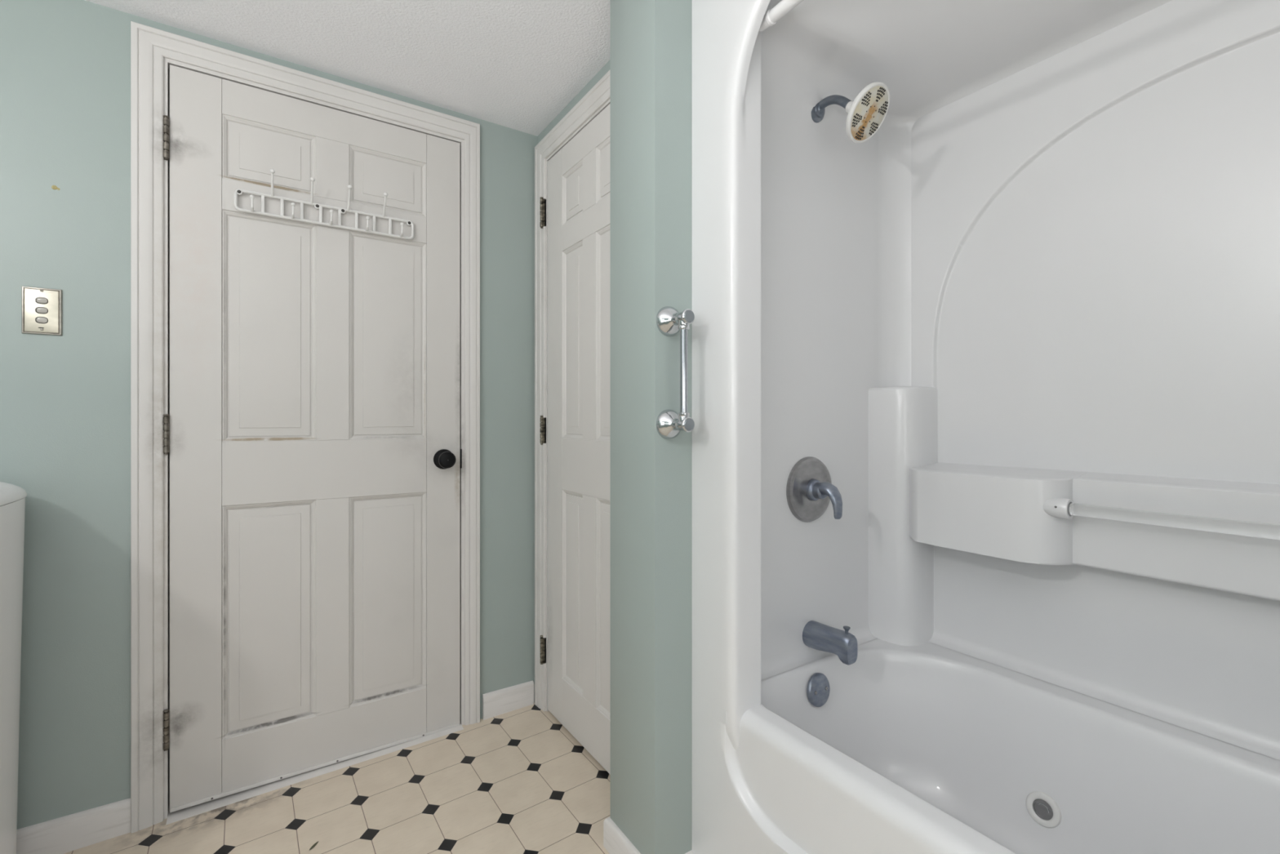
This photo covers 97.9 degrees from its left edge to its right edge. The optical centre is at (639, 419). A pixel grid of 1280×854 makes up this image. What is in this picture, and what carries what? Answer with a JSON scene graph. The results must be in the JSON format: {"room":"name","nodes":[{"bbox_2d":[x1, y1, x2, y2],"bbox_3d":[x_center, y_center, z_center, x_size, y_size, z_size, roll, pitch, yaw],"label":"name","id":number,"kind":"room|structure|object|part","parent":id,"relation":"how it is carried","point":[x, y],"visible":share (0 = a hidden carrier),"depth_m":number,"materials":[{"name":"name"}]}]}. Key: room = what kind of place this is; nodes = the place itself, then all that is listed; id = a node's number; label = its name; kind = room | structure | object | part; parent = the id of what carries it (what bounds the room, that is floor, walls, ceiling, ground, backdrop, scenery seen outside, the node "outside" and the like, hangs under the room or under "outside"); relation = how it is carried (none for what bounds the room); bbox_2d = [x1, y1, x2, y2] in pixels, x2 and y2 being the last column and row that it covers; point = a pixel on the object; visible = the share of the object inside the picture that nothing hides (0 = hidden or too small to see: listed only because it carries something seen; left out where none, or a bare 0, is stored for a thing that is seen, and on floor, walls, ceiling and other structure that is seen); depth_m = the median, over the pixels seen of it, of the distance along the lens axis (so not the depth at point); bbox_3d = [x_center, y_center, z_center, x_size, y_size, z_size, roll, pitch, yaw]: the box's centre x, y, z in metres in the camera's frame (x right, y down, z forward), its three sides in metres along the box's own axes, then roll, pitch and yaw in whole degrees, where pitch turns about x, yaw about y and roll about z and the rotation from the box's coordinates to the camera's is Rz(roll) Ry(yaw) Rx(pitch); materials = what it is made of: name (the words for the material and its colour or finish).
{"room":"bathroom","nodes":[
{"label":"bathroom","id":0,"kind":"room"},
{"bbox_2d":[0,0,537,829],"bbox_3d":[-1.450,0.058,1.472,2.712,2.254,0.120,0,0,-34],"label":"wall","id":1,"kind":"structure","parent":0,"point":[65,64],"depth_m":1.43,"materials":[{"name":"green paint"}]},
{"bbox_2d":[21,285,62,335],"bbox_3d":[-1.477,-0.268,1.376,0.070,0.115,0.009,0,0,-34],"label":"light switch","id":2,"kind":"object","parent":1,"relation":"attached to","point":[41,308],"visible":1,"depth_m":1.37,"materials":[{"name":"grey metal"}]},
{"bbox_2d":[35,316,48,323],"bbox_3d":[-1.476,-0.245,1.376,0.024,0.018,0.002,0,0,-34],"label":"switch","id":3,"kind":"object","parent":2,"relation":"attached to","point":[37,319],"depth_m":1.37,"materials":[{"name":"grey plastic"}]},
{"bbox_2d":[35,306,48,314],"bbox_3d":[-1.476,-0.269,1.376,0.024,0.018,0.002,0,0,-34],"label":"switch","id":4,"kind":"object","parent":2,"relation":"attached to","point":[38,310],"depth_m":1.37,"materials":[{"name":"grey plastic"}]},
{"bbox_2d":[35,297,48,304],"bbox_3d":[-1.476,-0.293,1.376,0.024,0.018,0.002,0,0,-34],"label":"switch","id":5,"kind":"object","parent":2,"relation":"attached to","point":[38,300],"depth_m":1.37,"materials":[{"name":"grey plastic"}]},
{"bbox_2d":[51,185,60,190],"bbox_3d":[-1.459,-0.579,1.392,0.015,0.011,0.004,0,0,-34],"label":"glue dab","id":6,"kind":"object","parent":1,"relation":"attached to","point":[52,186],"visible":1,"depth_m":1.39,"materials":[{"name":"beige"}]},
{"bbox_2d":[16,797,130,853],"bbox_3d":[-1.937,1.061,1.069,1.436,0.127,0.012,0,0,-34],"label":"baseboard","id":7,"kind":"structure","parent":1,"relation":"attached to","point":[66,833],"depth_m":1.41,"materials":[{"name":"paint"}]},
{"bbox_2d":[130,21,479,832],"bbox_3d":[-0.986,0.071,1.769,0.921,2.227,0.138,0,0,-34],"label":"door frame","id":8,"kind":"structure","parent":1,"relation":"attached to","point":[149,46],"depth_m":1.50,"materials":[{"name":"paint"}]},
{"bbox_2d":[163,64,462,812],"bbox_3d":[-0.950,0.051,1.718,0.799,2.030,0.094,0,0,-34],"label":"door","id":9,"kind":"structure","parent":1,"relation":"in","point":[316,452],"depth_m":1.69,"materials":[{"name":"paint"}]},
{"bbox_3d":[-1.090,-0.774,1.646,0.231,0.183,0.010,0,0,-34],"label":"panel","id":10,"kind":"part","parent":9,"relation":"part of","materials":[{"name":"paint"}]},
{"bbox_3d":[-1.090,-0.266,1.646,0.231,0.659,0.010,0,0,-34],"label":"panel","id":11,"kind":"part","parent":9,"relation":"part of","materials":[{"name":"paint"}]},
{"bbox_3d":[-1.090,0.576,1.646,0.231,0.662,0.010,0,0,-34],"label":"panel","id":12,"kind":"part","parent":9,"relation":"part of","materials":[{"name":"paint"}]},
{"bbox_2d":[233,168,413,239],"bbox_3d":[-0.939,-0.655,1.698,0.484,0.124,0.056,0,0,-34],"label":"hook rack","id":13,"kind":"object","parent":9,"relation":"attached to","point":[237,192],"visible":1,"depth_m":1.70,"materials":[{"name":"white metal"}]},
{"bbox_3d":[-0.822,-0.774,1.824,0.233,0.183,0.010,0,0,-34],"label":"panel","id":14,"kind":"part","parent":9,"relation":"part of","materials":[{"name":"paint"}]},
{"bbox_3d":[-0.822,-0.266,1.824,0.233,0.659,0.010,0,0,-34],"label":"panel","id":15,"kind":"part","parent":9,"relation":"part of","materials":[{"name":"paint"}]},
{"bbox_3d":[-0.822,0.576,1.824,0.233,0.662,0.010,0,0,-34],"label":"panel","id":16,"kind":"part","parent":9,"relation":"part of","materials":[{"name":"paint"}]},
{"bbox_3d":[-0.658,0.136,1.890,0.068,0.068,0.058,0,0,-34],"label":"knob","id":17,"kind":"part","parent":9,"relation":"part of","materials":[{"name":"black metal"}]},
{"bbox_3d":[-0.626,0.137,1.948,0.006,0.067,0.006,0,0,-34],"label":"latch plate","id":18,"kind":"part","parent":9,"relation":"part of","materials":[{"name":"black"}]},
{"bbox_2d":[482,680,533,719],"bbox_3d":[-0.479,1.034,2.037,0.191,0.107,0.012,0,0,-34],"label":"baseboard","id":19,"kind":"structure","parent":1,"relation":"attached to","point":[506,700],"depth_m":2.03,"materials":[{"name":"paint"}]},
{"bbox_2d":[63,702,610,853],"bbox_3d":[-0.235,1.141,0.354,3.500,0.189,3.350,0,0,-34],"label":"floor","id":20,"kind":"structure","parent":0,"point":[517,781],"depth_m":1.54,"materials":[{"name":"tile"}]},
{"bbox_2d":[0,481,26,853],"bbox_3d":[-1.447,0.604,1.014,0.363,0.974,0.597,0,0,-34],"label":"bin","id":21,"kind":"object","parent":20,"relation":"on","point":[12,497],"visible":1,"depth_m":1.22,"materials":[{"name":"white plastic"}]},
{"bbox_3d":[-1.447,0.149,1.014,0.363,0.064,0.597,0,0,-34],"label":"lid","id":22,"kind":"part","parent":21,"relation":"part of","materials":[{"name":"white plastic"}]},
{"bbox_2d":[309,840,318,849],"bbox_3d":[-0.826,1.079,1.413,0.008,0.002,0.031,0,0,9],"label":"leaf fragment","id":23,"kind":"object","parent":20,"relation":"on","point":[315,843],"visible":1,"depth_m":1.41,"materials":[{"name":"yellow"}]},
{"bbox_2d":[165,723,463,824],"bbox_3d":[-0.950,1.077,1.726,0.788,0.027,0.050,0,0,-34],"label":"threshold","id":24,"kind":"object","parent":20,"relation":"on","point":[187,812],"visible":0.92,"depth_m":1.65,"materials":[{"name":"paint"}]},
{"bbox_2d":[692,0,1279,853],"bbox_3d":[0.887,0.024,0.865,0.795,2.183,1.573,0,0,-34],"label":"shower","id":25,"kind":"object","parent":20,"relation":"on","point":[1046,281],"visible":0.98,"depth_m":1.29,"materials":[{"name":"white"}]},
{"bbox_2d":[759,0,803,31],"bbox_3d":[0.600,-0.840,0.674,0.029,0.029,1.246,0,0,-34],"label":"curtain rod","id":26,"kind":"object","parent":25,"relation":"attached to","point":[783,7],"visible":0.83,"depth_m":1.14,"materials":[{"name":"white metal"}]},
{"bbox_2d":[759,9,776,31],"bbox_3d":[0.266,-0.840,1.178,0.029,0.029,0.038,0,0,-34],"label":"socket","id":27,"kind":"object","parent":26,"relation":"attached to","point":[769,20],"depth_m":1.16,"materials":[{"name":"white plastic"}]},
{"bbox_3d":[0.600,-0.840,0.674,0.025,0.025,1.186,0,0,-34],"label":"rod","id":28,"kind":"part","parent":26,"relation":"part of","materials":[{"name":"white metal"}]},
{"bbox_2d":[786,456,842,522],"bbox_3d":[0.476,0.186,1.447,0.174,0.174,0.096,0,0,-34],"label":"shower valve","id":29,"kind":"object","parent":25,"relation":"attached to","point":[810,489],"visible":1,"depth_m":1.45,"materials":[{"name":"silver metal"}]},
{"bbox_3d":[0.489,0.207,1.429,0.044,0.092,0.053,0,0,-34],"label":"lever","id":30,"kind":"part","parent":29,"relation":"part of","materials":[{"name":"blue metal"}]},
{"bbox_2d":[806,672,830,706],"bbox_3d":[0.459,0.693,1.428,0.081,0.081,0.021,0,0,-34],"label":"overflow plate","id":31,"kind":"object","parent":25,"relation":"attached to","point":[818,689],"visible":1,"depth_m":1.42,"materials":[{"name":"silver metal"}]},
{"bbox_2d":[802,620,857,665],"bbox_3d":[0.492,0.565,1.438,0.067,0.090,0.129,0,0,-34],"label":"tub spout","id":32,"kind":"object","parent":25,"relation":"attached to","point":[816,635],"visible":1,"depth_m":1.41,"materials":[{"name":"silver metal"}]},
{"bbox_3d":[0.518,0.529,1.398,0.017,0.019,0.017,0,0,-34],"label":"diverter knob","id":33,"kind":"part","parent":32,"relation":"part of","materials":[{"name":"metal"}]},
{"bbox_2d":[811,81,889,142],"bbox_3d":[0.514,-0.764,1.396,0.132,0.165,0.216,0,0,-34],"label":"showerhead","id":34,"kind":"object","parent":25,"relation":"attached to","point":[868,111],"visible":1,"depth_m":1.34,"materials":[{"name":"metal"}]},
{"bbox_3d":[0.497,-0.798,1.421,0.024,0.073,0.123,0,0,-29],"label":"arm","id":35,"kind":"part","parent":34,"relation":"part of","materials":[{"name":"metal"}]},
{"bbox_2d":[760,638,1279,853],"bbox_3d":[0.914,0.812,0.883,0.730,0.362,1.540,0,0,-34],"label":"bathtub","id":36,"kind":"object","parent":25,"relation":"in","point":[962,735],"depth_m":1.27,"materials":[{"name":"white plastic"}]},
{"bbox_2d":[1026,791,1062,827],"bbox_3d":[0.903,0.872,1.248,0.023,0.068,0.068,0,0,-34],"label":"jet fitting","id":37,"kind":"object","parent":25,"relation":"in","point":[1041,811],"visible":1,"depth_m":1.24,"materials":[{"name":"white plastic"}]},
{"bbox_2d":[1069,502,1279,539],"bbox_3d":[1.096,0.197,1.004,0.026,0.026,0.532,0,0,-34],"label":"bar","id":38,"kind":"object","parent":25,"relation":"attached to","point":[1260,530],"visible":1,"depth_m":1.07,"materials":[{"name":"white plastic"}]},
{"bbox_2d":[84,0,610,136],"bbox_3d":[-0.235,-1.119,0.354,3.500,0.100,3.350,0,0,-34],"label":"ceiling","id":39,"kind":"structure","parent":0,"point":[516,64],"depth_m":1.57,"materials":[{"name":"white paint"}]},
{"bbox_2d":[537,59,610,144],"bbox_3d":[-0.126,0.058,1.820,0.120,2.254,0.764,0,0,-34],"label":"wall","id":40,"kind":"structure","parent":0,"point":[606,67],"depth_m":1.84,"materials":[{"name":"green paint"}]},
{"bbox_2d":[534,69,610,711],"bbox_3d":[-0.133,0.083,1.814,0.138,2.204,0.740,0,0,-34],"label":"door frame","id":41,"kind":"structure","parent":40,"relation":"attached to","point":[599,95],"depth_m":2.04,"materials":[{"name":"paint"}]},
{"bbox_2d":[539,103,610,774],"bbox_3d":[-0.179,0.058,1.774,0.089,1.994,0.664,0,0,-34],"label":"door","id":42,"kind":"structure","parent":40,"relation":"in","point":[579,174],"depth_m":1.82,"materials":[{"name":"paint"}]},
{"bbox_3d":[-0.223,-0.757,1.870,0.010,0.174,0.152,0,0,-34],"label":"panel","id":43,"kind":"part","parent":42,"relation":"part of","materials":[{"name":"paint"}]},
{"bbox_3d":[-0.223,-0.259,1.870,0.010,0.646,0.152,0,0,-34],"label":"panel","id":44,"kind":"part","parent":42,"relation":"part of","materials":[{"name":"paint"}]},
{"bbox_3d":[-0.223,0.569,1.870,0.010,0.653,0.152,0,0,-34],"label":"panel","id":45,"kind":"part","parent":42,"relation":"part of","materials":[{"name":"paint"}]},
{"bbox_3d":[-0.090,-0.757,1.670,0.010,0.174,0.152,0,0,-34],"label":"panel","id":46,"kind":"part","parent":42,"relation":"part of","materials":[{"name":"paint"}]},
{"bbox_3d":[-0.090,-0.259,1.670,0.010,0.646,0.152,0,0,-34],"label":"panel","id":47,"kind":"part","parent":42,"relation":"part of","materials":[{"name":"paint"}]},
{"bbox_3d":[-0.090,0.569,1.670,0.010,0.653,0.152,0,0,-34],"label":"panel","id":48,"kind":"part","parent":42,"relation":"part of","materials":[{"name":"paint"}]},
{"bbox_2d":[610,0,692,853],"bbox_3d":[0.406,0.058,1.609,1.027,2.254,0.197,0,0,-34],"label":"wall partition","id":49,"kind":"structure","parent":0,"point":[651,40],"depth_m":1.29,"materials":[{"name":"green paint"}]},
{"bbox_2d":[603,816,693,853],"bbox_3d":[0.027,1.060,1.357,0.139,0.111,0.221,0,0,-34],"label":"baseboard","id":50,"kind":"structure","parent":49,"relation":"attached to","point":[615,841],"depth_m":1.36,"materials":[{"name":"paint"}]},
{"bbox_2d":[656,306,694,439],"bbox_3d":[0.086,-0.105,1.230,0.068,0.301,0.078,0,0,-34],"label":"grab bar","id":51,"kind":"object","parent":49,"relation":"attached to","point":[669,423],"visible":1,"depth_m":1.21,"materials":[{"name":"silver metal"}]},
{"bbox_3d":[0.093,-0.217,1.219,0.033,0.042,0.046,0,0,-34],"label":"post","id":52,"kind":"part","parent":51,"relation":"part of","materials":[{"name":"silver metal"}]},
{"bbox_3d":[0.093,0.006,1.219,0.033,0.042,0.046,0,0,-34],"label":"post","id":53,"kind":"part","parent":51,"relation":"part of","materials":[{"name":"silver metal"}]}
]}

